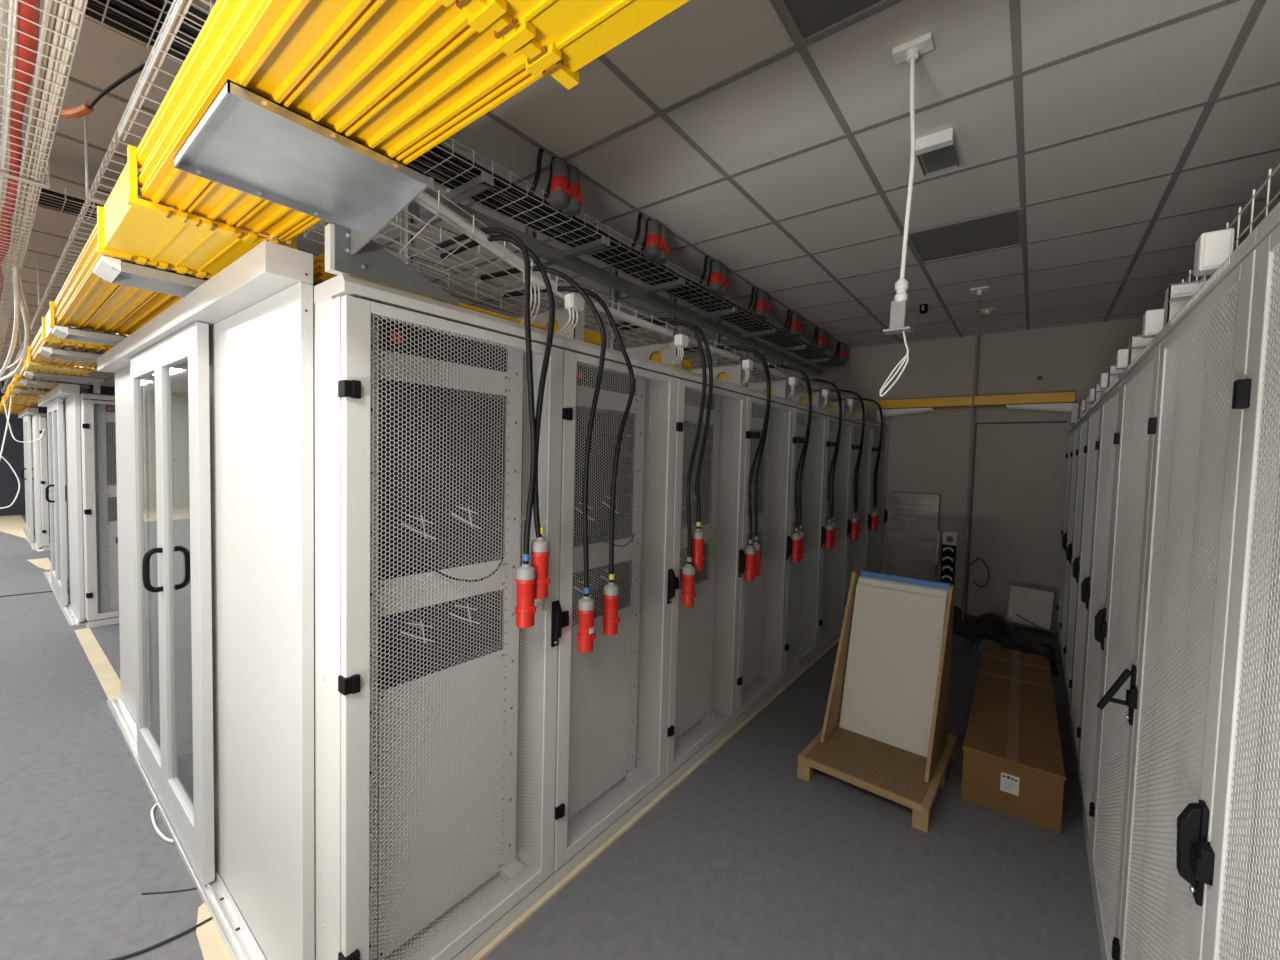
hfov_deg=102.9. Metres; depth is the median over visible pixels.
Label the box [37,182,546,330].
wire tray
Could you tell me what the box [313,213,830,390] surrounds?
wire tray
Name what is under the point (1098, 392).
plate
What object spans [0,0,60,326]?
cable
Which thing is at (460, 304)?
duct
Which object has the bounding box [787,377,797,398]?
junction box
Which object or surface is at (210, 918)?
cable
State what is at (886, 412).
wall bracket
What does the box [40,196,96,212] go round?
cable
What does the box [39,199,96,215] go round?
cable
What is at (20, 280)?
cable
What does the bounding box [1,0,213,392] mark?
wire tray
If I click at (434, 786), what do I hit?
rack
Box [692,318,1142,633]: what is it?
wall
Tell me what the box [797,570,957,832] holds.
stand
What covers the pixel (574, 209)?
coupling
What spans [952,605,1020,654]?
plastic sheet
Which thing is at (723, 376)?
pipe
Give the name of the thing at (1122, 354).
junction box
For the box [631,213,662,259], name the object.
coupling
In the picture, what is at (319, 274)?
duct
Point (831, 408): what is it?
pipe
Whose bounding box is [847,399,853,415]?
junction box
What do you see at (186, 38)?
cable
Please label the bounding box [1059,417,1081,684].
rack
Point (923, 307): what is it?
ceiling fitting
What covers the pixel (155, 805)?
cable
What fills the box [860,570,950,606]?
board
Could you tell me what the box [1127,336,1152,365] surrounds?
plate
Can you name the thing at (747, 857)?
floor
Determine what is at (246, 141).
bracket
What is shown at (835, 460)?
power cable
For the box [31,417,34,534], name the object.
rack
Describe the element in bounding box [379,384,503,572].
chassis
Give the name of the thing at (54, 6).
cable
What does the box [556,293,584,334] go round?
junction box
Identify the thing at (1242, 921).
rack
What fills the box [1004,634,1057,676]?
plastic sheet
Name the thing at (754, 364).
white trunking
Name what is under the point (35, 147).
cable
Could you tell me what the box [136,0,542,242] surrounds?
duct
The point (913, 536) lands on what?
panel
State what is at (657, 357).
pipe
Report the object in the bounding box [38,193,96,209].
cable
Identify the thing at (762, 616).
rack
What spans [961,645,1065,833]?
cardboard box
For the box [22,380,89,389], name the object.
tray
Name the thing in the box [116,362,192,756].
glass door panel
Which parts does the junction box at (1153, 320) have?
lid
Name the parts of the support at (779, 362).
arm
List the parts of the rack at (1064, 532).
lock handle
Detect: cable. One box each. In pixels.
[0,0,5,77]
[0,0,17,220]
[0,0,52,305]
[0,0,57,325]
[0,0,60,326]
[0,0,71,340]
[0,0,74,343]
[0,0,79,344]
[0,0,83,350]
[0,264,19,376]
[0,276,29,370]
[0,276,29,380]
[0,393,11,459]
[0,455,19,508]
[0,591,211,959]
[1,0,48,296]
[1,0,59,323]
[1,0,84,348]
[2,0,66,324]
[2,16,63,333]
[2,147,35,322]
[3,25,53,304]
[3,399,44,442]
[36,202,96,219]
[37,197,93,213]
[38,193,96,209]
[38,201,96,217]
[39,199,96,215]
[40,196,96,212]
[41,188,445,302]
[71,3,824,366]
[87,2,824,365]
[88,0,829,366]
[104,0,828,364]
[110,0,833,366]
[127,0,835,365]
[131,0,839,365]
[151,0,839,364]
[151,803,173,842]
[160,0,843,365]
[436,227,536,627]
[440,234,554,598]
[480,266,605,652]
[504,286,634,634]
[610,318,706,606]
[619,322,712,570]
[683,346,769,580]
[685,349,770,576]
[753,365,811,561]
[753,367,811,558]
[777,379,841,548]
[807,389,864,538]
[810,381,841,546]
[832,391,864,536]
[832,398,882,530]
[854,399,882,529]
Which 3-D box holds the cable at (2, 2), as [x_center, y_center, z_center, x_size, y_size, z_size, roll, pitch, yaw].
[-5.963,-1.472,4.637,15.300,0.033,0.037,3,3,38]
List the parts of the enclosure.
panel, door, door handle, door handle, door, panel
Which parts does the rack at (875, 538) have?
panel, frame, lock handle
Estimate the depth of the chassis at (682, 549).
3.09 m
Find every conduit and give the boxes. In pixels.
[0,0,39,299]
[60,55,168,117]
[964,335,980,604]
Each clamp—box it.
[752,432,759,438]
[798,438,803,442]
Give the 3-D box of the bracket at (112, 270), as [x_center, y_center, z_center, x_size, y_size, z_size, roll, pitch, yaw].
[-1.630,-0.653,1.840,0.204,0.119,0.452,3,3,38]
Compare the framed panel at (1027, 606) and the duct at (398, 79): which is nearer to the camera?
the duct at (398, 79)
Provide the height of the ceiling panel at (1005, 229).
0.011 m
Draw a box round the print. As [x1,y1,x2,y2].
[1002,775,1017,789]
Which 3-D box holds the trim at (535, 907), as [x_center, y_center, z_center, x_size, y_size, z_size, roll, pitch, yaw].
[1.133,1.617,3.975,0.022,0.014,6.380,3,3,38]
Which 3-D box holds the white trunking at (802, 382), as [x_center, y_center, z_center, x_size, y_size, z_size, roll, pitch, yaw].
[1.447,-0.843,4.465,0.030,0.024,0.630,3,3,38]
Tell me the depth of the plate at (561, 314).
2.27 m
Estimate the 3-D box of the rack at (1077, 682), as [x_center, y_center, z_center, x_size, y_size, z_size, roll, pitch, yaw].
[3.155,0.631,2.736,1.234,2.195,0.840,3,3,38]
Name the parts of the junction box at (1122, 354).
lid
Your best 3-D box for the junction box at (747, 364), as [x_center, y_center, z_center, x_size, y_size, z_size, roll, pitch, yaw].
[0.684,-0.693,3.332,0.050,0.190,0.149,3,3,38]
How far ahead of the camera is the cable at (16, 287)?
3.56 m
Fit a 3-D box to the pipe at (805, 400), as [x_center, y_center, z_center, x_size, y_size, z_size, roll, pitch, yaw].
[1.659,-0.746,4.976,0.092,0.092,0.312,3,3,38]
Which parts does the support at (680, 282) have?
arm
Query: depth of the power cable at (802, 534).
3.96 m
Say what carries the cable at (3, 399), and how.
hanging from the hanging cable at (11, 393)
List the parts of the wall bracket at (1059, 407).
post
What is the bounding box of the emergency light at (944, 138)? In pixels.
[915,127,958,175]
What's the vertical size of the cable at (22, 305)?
0.515 m
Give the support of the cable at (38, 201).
in the wire tray at (65, 189)
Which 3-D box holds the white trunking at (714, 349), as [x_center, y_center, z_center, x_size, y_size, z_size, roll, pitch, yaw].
[0.469,-0.813,3.199,0.030,0.024,0.630,3,3,38]
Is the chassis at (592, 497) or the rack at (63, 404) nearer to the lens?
the chassis at (592, 497)
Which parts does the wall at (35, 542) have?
door handle, door, glass pane, door, panel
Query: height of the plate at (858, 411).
0.189 m
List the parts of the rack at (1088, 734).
lock handle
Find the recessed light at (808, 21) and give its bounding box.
[774,0,899,46]
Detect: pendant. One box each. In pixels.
[880,32,933,396]
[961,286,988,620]
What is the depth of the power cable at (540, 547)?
1.84 m
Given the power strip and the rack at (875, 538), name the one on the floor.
the rack at (875, 538)
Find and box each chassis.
[96,423,116,483]
[97,494,116,519]
[378,567,500,683]
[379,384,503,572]
[572,562,628,619]
[573,410,632,541]
[679,544,707,584]
[681,423,710,523]
[747,532,760,546]
[748,432,763,513]
[794,439,801,505]
[827,442,830,500]
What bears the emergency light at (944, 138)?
attached to the ceiling
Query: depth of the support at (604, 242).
3.04 m
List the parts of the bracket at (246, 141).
post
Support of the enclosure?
on the floor
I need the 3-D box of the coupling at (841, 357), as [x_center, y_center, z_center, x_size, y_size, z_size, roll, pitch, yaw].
[2.490,-1.639,6.353,0.198,0.308,0.101,-1,3,-42]
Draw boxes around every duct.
[0,400,26,413]
[3,387,37,405]
[10,375,52,395]
[18,364,83,383]
[30,326,124,368]
[54,224,208,334]
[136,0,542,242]
[312,253,398,288]
[446,302,545,329]
[877,392,1074,409]
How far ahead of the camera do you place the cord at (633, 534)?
2.50 m
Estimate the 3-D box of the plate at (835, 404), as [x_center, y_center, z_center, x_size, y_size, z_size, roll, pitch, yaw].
[2.016,-0.755,5.537,0.410,0.189,0.060,3,3,38]
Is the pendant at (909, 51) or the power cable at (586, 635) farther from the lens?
the power cable at (586, 635)
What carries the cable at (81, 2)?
in the wire tray at (45, 168)
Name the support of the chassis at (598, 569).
in the rack at (612, 718)
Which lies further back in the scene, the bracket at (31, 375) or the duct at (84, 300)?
the bracket at (31, 375)
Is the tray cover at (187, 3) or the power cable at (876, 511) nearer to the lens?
the tray cover at (187, 3)
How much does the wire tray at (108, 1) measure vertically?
0.075 m
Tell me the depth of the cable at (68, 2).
1.56 m
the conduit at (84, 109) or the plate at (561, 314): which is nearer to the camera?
the conduit at (84, 109)
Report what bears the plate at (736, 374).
on the rack at (762, 616)
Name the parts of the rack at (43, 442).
panel, panel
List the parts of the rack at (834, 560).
blanking panel, mounting rail, panel, lock handle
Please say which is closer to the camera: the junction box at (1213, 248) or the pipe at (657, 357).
the junction box at (1213, 248)
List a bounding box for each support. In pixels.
[400,171,493,268]
[525,216,609,313]
[607,265,684,349]
[668,293,737,340]
[713,317,776,378]
[748,337,805,382]
[777,346,829,379]
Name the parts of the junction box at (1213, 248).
lid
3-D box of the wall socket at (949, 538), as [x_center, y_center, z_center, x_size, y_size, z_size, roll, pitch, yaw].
[3.659,0.689,6.012,0.144,0.150,0.070,3,3,38]
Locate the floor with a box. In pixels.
[0,515,1101,959]
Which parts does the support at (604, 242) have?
arm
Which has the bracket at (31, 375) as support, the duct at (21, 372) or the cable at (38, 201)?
the duct at (21, 372)
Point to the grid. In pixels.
(1014, 5)
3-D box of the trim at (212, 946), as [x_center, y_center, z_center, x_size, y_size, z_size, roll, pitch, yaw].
[-8.889,1.290,5.646,17.700,0.006,3.220,3,3,38]
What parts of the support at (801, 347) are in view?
arm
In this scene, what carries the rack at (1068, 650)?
on the floor
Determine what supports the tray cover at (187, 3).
attached to the wire tray at (89, 198)
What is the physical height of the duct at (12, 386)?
0.125 m
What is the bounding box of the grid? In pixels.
[0,0,1279,385]
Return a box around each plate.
[515,307,584,340]
[620,341,681,368]
[691,364,744,386]
[748,380,788,397]
[789,392,821,407]
[821,401,845,414]
[846,408,865,418]
[1078,406,1084,419]
[1085,397,1093,411]
[1094,384,1105,401]
[1107,365,1124,387]
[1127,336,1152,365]
[1163,280,1206,326]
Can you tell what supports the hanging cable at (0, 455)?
hanging from the hanging cable at (11, 393)
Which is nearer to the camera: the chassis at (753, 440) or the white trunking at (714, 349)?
the white trunking at (714, 349)
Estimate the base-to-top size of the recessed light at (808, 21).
0.011 m
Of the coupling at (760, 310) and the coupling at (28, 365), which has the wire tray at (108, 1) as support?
the coupling at (760, 310)
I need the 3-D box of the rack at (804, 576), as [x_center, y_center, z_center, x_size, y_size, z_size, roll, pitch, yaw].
[0.940,0.472,4.610,1.234,2.235,0.840,3,3,38]
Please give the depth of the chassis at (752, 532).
3.77 m
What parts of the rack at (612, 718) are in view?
blanking panel, blanking panel, brush panel, blanking panel, panel, mounting rail, lock handle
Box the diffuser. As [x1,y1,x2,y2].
[784,0,881,37]
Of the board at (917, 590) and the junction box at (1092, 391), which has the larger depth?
the junction box at (1092, 391)
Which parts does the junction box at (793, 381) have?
lid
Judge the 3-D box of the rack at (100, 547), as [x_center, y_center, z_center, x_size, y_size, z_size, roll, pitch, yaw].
[-5.445,0.269,5.496,1.234,2.235,0.840,3,3,38]
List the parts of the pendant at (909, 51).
ceiling plate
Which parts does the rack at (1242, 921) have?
frame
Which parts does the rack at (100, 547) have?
panel, mounting rail, panel, brush panel, blanking panel, blanking panel, blanking panel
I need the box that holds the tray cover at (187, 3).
[119,0,192,140]
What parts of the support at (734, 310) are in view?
arm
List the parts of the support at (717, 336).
arm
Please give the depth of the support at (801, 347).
5.60 m
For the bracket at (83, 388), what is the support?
on the rack at (100, 547)
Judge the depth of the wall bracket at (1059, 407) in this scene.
5.26 m
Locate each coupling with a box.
[2,396,36,407]
[7,384,42,398]
[14,373,68,388]
[24,346,96,375]
[42,301,128,349]
[530,148,571,209]
[543,157,582,215]
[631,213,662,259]
[639,218,669,263]
[698,256,723,293]
[704,260,728,296]
[746,286,766,317]
[750,289,770,319]
[783,309,799,335]
[785,311,802,337]
[810,327,825,350]
[813,329,827,351]
[832,341,846,361]
[834,343,848,362]
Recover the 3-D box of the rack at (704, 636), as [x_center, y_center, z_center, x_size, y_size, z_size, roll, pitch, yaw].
[-0.038,0.502,3.345,1.234,2.235,0.840,3,3,38]
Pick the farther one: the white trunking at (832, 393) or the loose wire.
the loose wire
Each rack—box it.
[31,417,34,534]
[39,413,50,550]
[63,404,67,585]
[80,393,118,627]
[313,274,568,959]
[553,335,678,886]
[665,367,747,788]
[735,387,793,727]
[783,400,827,685]
[817,410,852,656]
[845,417,872,607]
[866,423,888,572]
[1056,425,1074,653]
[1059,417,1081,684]
[1063,409,1089,725]
[1069,395,1103,783]
[1077,372,1123,877]
[1089,331,1162,959]
[1111,227,1261,959]
[1198,202,1279,959]
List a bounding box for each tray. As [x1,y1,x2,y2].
[0,0,87,355]
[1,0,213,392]
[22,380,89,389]
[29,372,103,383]
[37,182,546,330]
[84,0,845,368]
[97,145,296,278]
[174,79,433,228]
[304,186,876,411]
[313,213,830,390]
[438,0,689,89]
[1139,163,1279,335]
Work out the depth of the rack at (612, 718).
2.44 m
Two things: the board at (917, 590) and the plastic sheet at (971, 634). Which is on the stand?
the board at (917, 590)
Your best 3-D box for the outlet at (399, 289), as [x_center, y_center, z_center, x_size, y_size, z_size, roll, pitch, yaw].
[-0.832,-0.625,1.832,0.120,0.096,0.110,3,3,38]
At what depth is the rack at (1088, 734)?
2.45 m
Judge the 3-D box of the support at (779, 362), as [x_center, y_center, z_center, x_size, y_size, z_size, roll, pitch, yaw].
[1.967,-1.208,6.264,0.662,1.029,0.127,3,3,38]
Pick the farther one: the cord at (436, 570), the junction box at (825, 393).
the junction box at (825, 393)
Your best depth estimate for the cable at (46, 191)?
2.66 m
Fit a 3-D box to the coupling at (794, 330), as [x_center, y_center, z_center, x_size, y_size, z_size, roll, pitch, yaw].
[1.512,-1.609,5.088,0.198,0.308,0.101,-1,3,-42]
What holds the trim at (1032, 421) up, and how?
attached to the wall at (1020, 475)
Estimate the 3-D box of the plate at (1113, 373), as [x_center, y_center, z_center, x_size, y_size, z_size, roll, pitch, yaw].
[2.808,-0.556,2.743,0.420,0.156,0.120,3,3,38]
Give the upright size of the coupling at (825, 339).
0.308 m
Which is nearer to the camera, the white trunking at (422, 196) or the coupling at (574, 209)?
the white trunking at (422, 196)
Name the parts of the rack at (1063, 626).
frame, lock handle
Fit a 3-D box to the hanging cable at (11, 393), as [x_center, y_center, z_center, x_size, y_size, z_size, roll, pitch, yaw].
[-8.145,-0.679,6.541,0.014,0.902,0.134,3,3,38]
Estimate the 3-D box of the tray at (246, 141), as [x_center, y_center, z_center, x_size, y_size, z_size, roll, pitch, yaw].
[-0.722,-0.665,1.104,0.385,0.020,0.365,3,3,38]
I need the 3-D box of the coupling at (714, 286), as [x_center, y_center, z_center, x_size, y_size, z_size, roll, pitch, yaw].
[0.533,-1.579,3.822,0.198,0.308,0.101,-1,3,-42]
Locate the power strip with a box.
[940,544,955,584]
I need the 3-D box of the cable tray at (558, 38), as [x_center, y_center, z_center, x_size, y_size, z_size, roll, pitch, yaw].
[-0.034,-0.686,0.534,0.520,0.142,0.361,3,3,38]
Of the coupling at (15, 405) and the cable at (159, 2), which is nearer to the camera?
the cable at (159, 2)
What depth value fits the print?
2.58 m
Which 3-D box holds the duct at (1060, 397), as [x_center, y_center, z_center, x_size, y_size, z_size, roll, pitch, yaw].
[3.723,-0.885,5.798,1.860,0.115,0.235,3,3,38]
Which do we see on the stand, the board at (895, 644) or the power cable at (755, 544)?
the board at (895, 644)
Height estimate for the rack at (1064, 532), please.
2.195 m
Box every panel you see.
[884,492,940,580]
[908,208,1023,263]
[1007,583,1055,632]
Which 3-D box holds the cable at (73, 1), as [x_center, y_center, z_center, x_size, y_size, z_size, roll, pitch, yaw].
[-5.891,-1.473,4.731,15.300,0.012,0.015,3,3,38]
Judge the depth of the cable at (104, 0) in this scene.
2.78 m
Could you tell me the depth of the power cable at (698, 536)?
2.75 m
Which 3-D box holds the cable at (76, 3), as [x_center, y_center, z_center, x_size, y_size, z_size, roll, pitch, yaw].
[-5.891,-1.464,4.731,15.300,0.012,0.015,3,3,38]
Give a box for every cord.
[432,556,504,581]
[602,534,634,546]
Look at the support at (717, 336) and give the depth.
5.10 m
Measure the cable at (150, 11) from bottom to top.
0.027 m
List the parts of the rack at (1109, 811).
lock handle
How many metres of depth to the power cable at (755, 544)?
3.32 m
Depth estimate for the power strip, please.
6.00 m
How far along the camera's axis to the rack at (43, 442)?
8.27 m
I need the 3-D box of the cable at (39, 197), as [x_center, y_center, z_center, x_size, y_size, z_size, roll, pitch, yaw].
[-2.190,-1.510,3.878,0.031,0.031,3.480,3,3,38]
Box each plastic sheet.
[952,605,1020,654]
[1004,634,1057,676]
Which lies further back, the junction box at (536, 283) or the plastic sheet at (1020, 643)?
the plastic sheet at (1020, 643)
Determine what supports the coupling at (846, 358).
on the wire tray at (108, 1)
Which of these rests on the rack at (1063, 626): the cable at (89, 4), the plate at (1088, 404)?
the plate at (1088, 404)
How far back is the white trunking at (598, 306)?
2.54 m
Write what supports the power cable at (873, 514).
hanging from the wire tray at (438, 191)
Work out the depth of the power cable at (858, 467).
5.22 m
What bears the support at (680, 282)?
on the rack at (704, 636)
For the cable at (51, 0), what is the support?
in the wire tray at (45, 168)
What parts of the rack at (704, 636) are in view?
blanking panel, blanking panel, blanking panel, brush panel, panel, mounting rail, lock handle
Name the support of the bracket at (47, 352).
attached to the enclosure
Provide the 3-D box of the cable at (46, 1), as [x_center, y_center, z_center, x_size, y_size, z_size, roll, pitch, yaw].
[-5.915,-1.472,4.700,15.300,0.012,0.015,3,3,38]
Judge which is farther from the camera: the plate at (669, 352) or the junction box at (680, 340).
the plate at (669, 352)
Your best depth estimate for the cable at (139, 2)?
2.64 m
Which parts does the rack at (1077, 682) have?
frame, lock handle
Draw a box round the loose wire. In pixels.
[969,558,988,586]
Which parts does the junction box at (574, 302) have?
lid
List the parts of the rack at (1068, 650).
frame, lock handle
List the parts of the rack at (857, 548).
mounting rail, panel, frame, lock handle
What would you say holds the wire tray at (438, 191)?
on the plate at (669, 352)
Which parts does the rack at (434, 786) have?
panel, mounting rail, panel, blanking panel, blanking panel, brush panel, blanking panel, panel, mounting rail, lock handle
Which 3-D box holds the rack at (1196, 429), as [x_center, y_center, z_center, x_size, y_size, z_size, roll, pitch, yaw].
[1.687,0.676,0.837,1.234,2.195,0.840,3,3,38]
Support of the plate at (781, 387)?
on the rack at (804, 576)
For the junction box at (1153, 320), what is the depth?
1.91 m
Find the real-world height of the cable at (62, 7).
0.012 m
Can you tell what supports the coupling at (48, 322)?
attached to the duct at (37, 343)
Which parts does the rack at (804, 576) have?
blanking panel, blanking panel, brush panel, mounting rail, panel, lock handle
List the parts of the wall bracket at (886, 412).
post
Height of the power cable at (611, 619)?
1.470 m
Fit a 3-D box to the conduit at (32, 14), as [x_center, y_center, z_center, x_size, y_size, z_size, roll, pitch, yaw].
[-4.390,-1.393,3.487,11.401,0.053,0.077,3,3,38]
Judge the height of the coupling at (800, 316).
0.308 m
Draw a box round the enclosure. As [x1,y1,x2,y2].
[97,240,314,959]
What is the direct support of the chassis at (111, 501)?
in the rack at (100, 547)
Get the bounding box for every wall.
[18,407,41,549]
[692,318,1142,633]
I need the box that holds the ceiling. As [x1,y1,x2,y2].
[0,0,1279,386]
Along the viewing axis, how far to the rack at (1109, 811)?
1.82 m
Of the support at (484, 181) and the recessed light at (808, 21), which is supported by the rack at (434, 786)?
the support at (484, 181)
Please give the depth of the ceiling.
2.46 m
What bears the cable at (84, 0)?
in the wire tray at (45, 168)
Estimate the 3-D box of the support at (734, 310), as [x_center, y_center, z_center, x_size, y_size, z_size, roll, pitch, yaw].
[0.499,-1.164,4.366,0.662,1.029,0.127,3,3,38]
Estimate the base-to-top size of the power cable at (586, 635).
1.542 m
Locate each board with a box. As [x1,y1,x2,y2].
[839,584,945,756]
[858,578,947,622]
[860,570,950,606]
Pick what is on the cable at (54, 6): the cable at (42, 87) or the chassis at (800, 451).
the cable at (42, 87)
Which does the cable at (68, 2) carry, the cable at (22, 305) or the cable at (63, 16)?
the cable at (63, 16)
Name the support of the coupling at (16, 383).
attached to the duct at (12, 386)
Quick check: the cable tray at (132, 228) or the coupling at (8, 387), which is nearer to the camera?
the cable tray at (132, 228)
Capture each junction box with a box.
[520,263,549,324]
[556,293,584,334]
[669,334,687,366]
[740,359,752,385]
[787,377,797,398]
[821,389,829,408]
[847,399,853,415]
[1081,400,1085,410]
[1089,389,1094,401]
[1100,373,1107,388]
[1116,349,1127,369]
[1142,309,1163,337]
[1193,228,1234,276]
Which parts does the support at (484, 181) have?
arm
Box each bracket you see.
[13,389,48,395]
[19,379,89,393]
[24,371,103,393]
[39,347,101,362]
[52,326,127,345]
[93,256,206,297]
[174,79,458,304]
[876,408,934,425]
[1006,403,1078,423]
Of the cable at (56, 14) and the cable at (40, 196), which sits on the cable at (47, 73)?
the cable at (56, 14)
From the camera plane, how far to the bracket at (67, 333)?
2.70 m
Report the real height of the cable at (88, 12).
0.027 m
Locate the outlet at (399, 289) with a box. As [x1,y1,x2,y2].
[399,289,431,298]
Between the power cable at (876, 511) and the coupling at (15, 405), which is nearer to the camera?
the power cable at (876, 511)
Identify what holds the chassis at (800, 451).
in the rack at (804, 576)
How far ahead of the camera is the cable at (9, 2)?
1.61 m
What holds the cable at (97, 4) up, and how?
in the wire tray at (108, 1)
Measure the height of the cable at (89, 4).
0.027 m
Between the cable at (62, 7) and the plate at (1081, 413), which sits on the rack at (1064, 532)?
the plate at (1081, 413)
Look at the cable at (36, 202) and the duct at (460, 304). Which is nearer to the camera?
the duct at (460, 304)
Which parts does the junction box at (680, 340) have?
lid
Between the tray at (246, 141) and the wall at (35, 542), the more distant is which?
the wall at (35, 542)
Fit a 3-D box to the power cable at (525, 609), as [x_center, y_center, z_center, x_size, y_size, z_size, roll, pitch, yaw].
[-0.585,-0.196,1.879,0.497,1.423,0.076,3,3,23]
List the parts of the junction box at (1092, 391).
lid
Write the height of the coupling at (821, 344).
0.308 m
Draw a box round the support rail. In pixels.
[411,188,822,374]
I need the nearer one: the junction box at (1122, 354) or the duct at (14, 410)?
the junction box at (1122, 354)
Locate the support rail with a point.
(541, 249)
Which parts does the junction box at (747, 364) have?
lid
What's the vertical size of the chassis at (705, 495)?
0.606 m
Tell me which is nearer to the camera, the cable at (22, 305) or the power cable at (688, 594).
the power cable at (688, 594)
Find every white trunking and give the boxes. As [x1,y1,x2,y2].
[414,193,567,298]
[593,303,672,336]
[688,338,739,360]
[753,362,784,377]
[797,379,818,389]
[822,389,843,398]
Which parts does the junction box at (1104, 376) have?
lid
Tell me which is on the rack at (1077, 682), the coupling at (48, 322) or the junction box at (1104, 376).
the junction box at (1104, 376)
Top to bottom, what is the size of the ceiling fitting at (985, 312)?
0.050 m
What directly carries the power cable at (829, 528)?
hanging from the wire tray at (438, 191)
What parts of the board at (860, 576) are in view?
foam strip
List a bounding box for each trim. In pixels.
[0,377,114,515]
[0,515,231,959]
[470,637,839,959]
[965,421,1066,611]
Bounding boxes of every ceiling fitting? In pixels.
[919,304,927,313]
[980,308,994,315]
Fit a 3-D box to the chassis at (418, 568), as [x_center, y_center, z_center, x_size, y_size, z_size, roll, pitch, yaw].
[-0.980,0.531,2.036,0.745,0.218,0.474,3,3,38]
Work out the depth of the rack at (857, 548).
5.70 m
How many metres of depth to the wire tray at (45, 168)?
1.83 m
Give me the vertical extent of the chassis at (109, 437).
0.606 m
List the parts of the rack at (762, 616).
blanking panel, blanking panel, blanking panel, brush panel, mounting rail, panel, lock handle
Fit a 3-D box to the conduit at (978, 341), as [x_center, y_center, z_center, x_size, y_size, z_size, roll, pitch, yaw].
[3.830,-0.097,5.882,0.024,3.110,0.030,3,3,38]
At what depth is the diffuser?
1.71 m
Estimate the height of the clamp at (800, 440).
0.040 m
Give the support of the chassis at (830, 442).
in the rack at (834, 560)
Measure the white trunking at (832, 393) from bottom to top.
0.024 m
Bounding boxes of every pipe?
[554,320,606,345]
[651,352,691,370]
[718,372,748,386]
[800,397,808,403]
[827,405,834,411]
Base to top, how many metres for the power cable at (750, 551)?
1.532 m
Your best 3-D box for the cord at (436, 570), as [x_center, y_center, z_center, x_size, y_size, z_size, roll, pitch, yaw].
[-0.608,0.332,1.843,0.028,0.074,0.300,3,3,38]
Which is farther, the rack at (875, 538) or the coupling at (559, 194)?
the rack at (875, 538)
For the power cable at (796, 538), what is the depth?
3.90 m
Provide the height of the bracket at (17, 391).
0.119 m
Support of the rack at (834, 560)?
on the floor
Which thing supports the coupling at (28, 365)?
attached to the duct at (21, 372)
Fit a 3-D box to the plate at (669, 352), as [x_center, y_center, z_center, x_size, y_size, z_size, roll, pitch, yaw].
[0.060,-0.695,3.006,0.410,0.189,0.060,3,3,38]
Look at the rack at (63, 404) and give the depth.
6.24 m
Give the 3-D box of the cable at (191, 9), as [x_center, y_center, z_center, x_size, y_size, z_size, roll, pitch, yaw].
[0.570,-1.440,3.962,0.039,0.027,6.826,3,3,38]
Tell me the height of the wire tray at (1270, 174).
0.144 m
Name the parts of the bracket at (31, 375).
post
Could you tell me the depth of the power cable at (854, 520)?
5.17 m
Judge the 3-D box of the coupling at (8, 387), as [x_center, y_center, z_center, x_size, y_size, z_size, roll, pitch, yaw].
[-8.164,-1.168,6.807,0.480,0.142,0.361,3,3,38]
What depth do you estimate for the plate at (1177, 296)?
1.59 m
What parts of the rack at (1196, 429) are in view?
frame, lock handle, panel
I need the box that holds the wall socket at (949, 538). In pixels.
[942,531,957,545]
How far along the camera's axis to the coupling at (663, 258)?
3.25 m
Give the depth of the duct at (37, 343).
3.56 m
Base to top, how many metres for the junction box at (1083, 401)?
0.182 m
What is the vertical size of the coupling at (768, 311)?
0.308 m

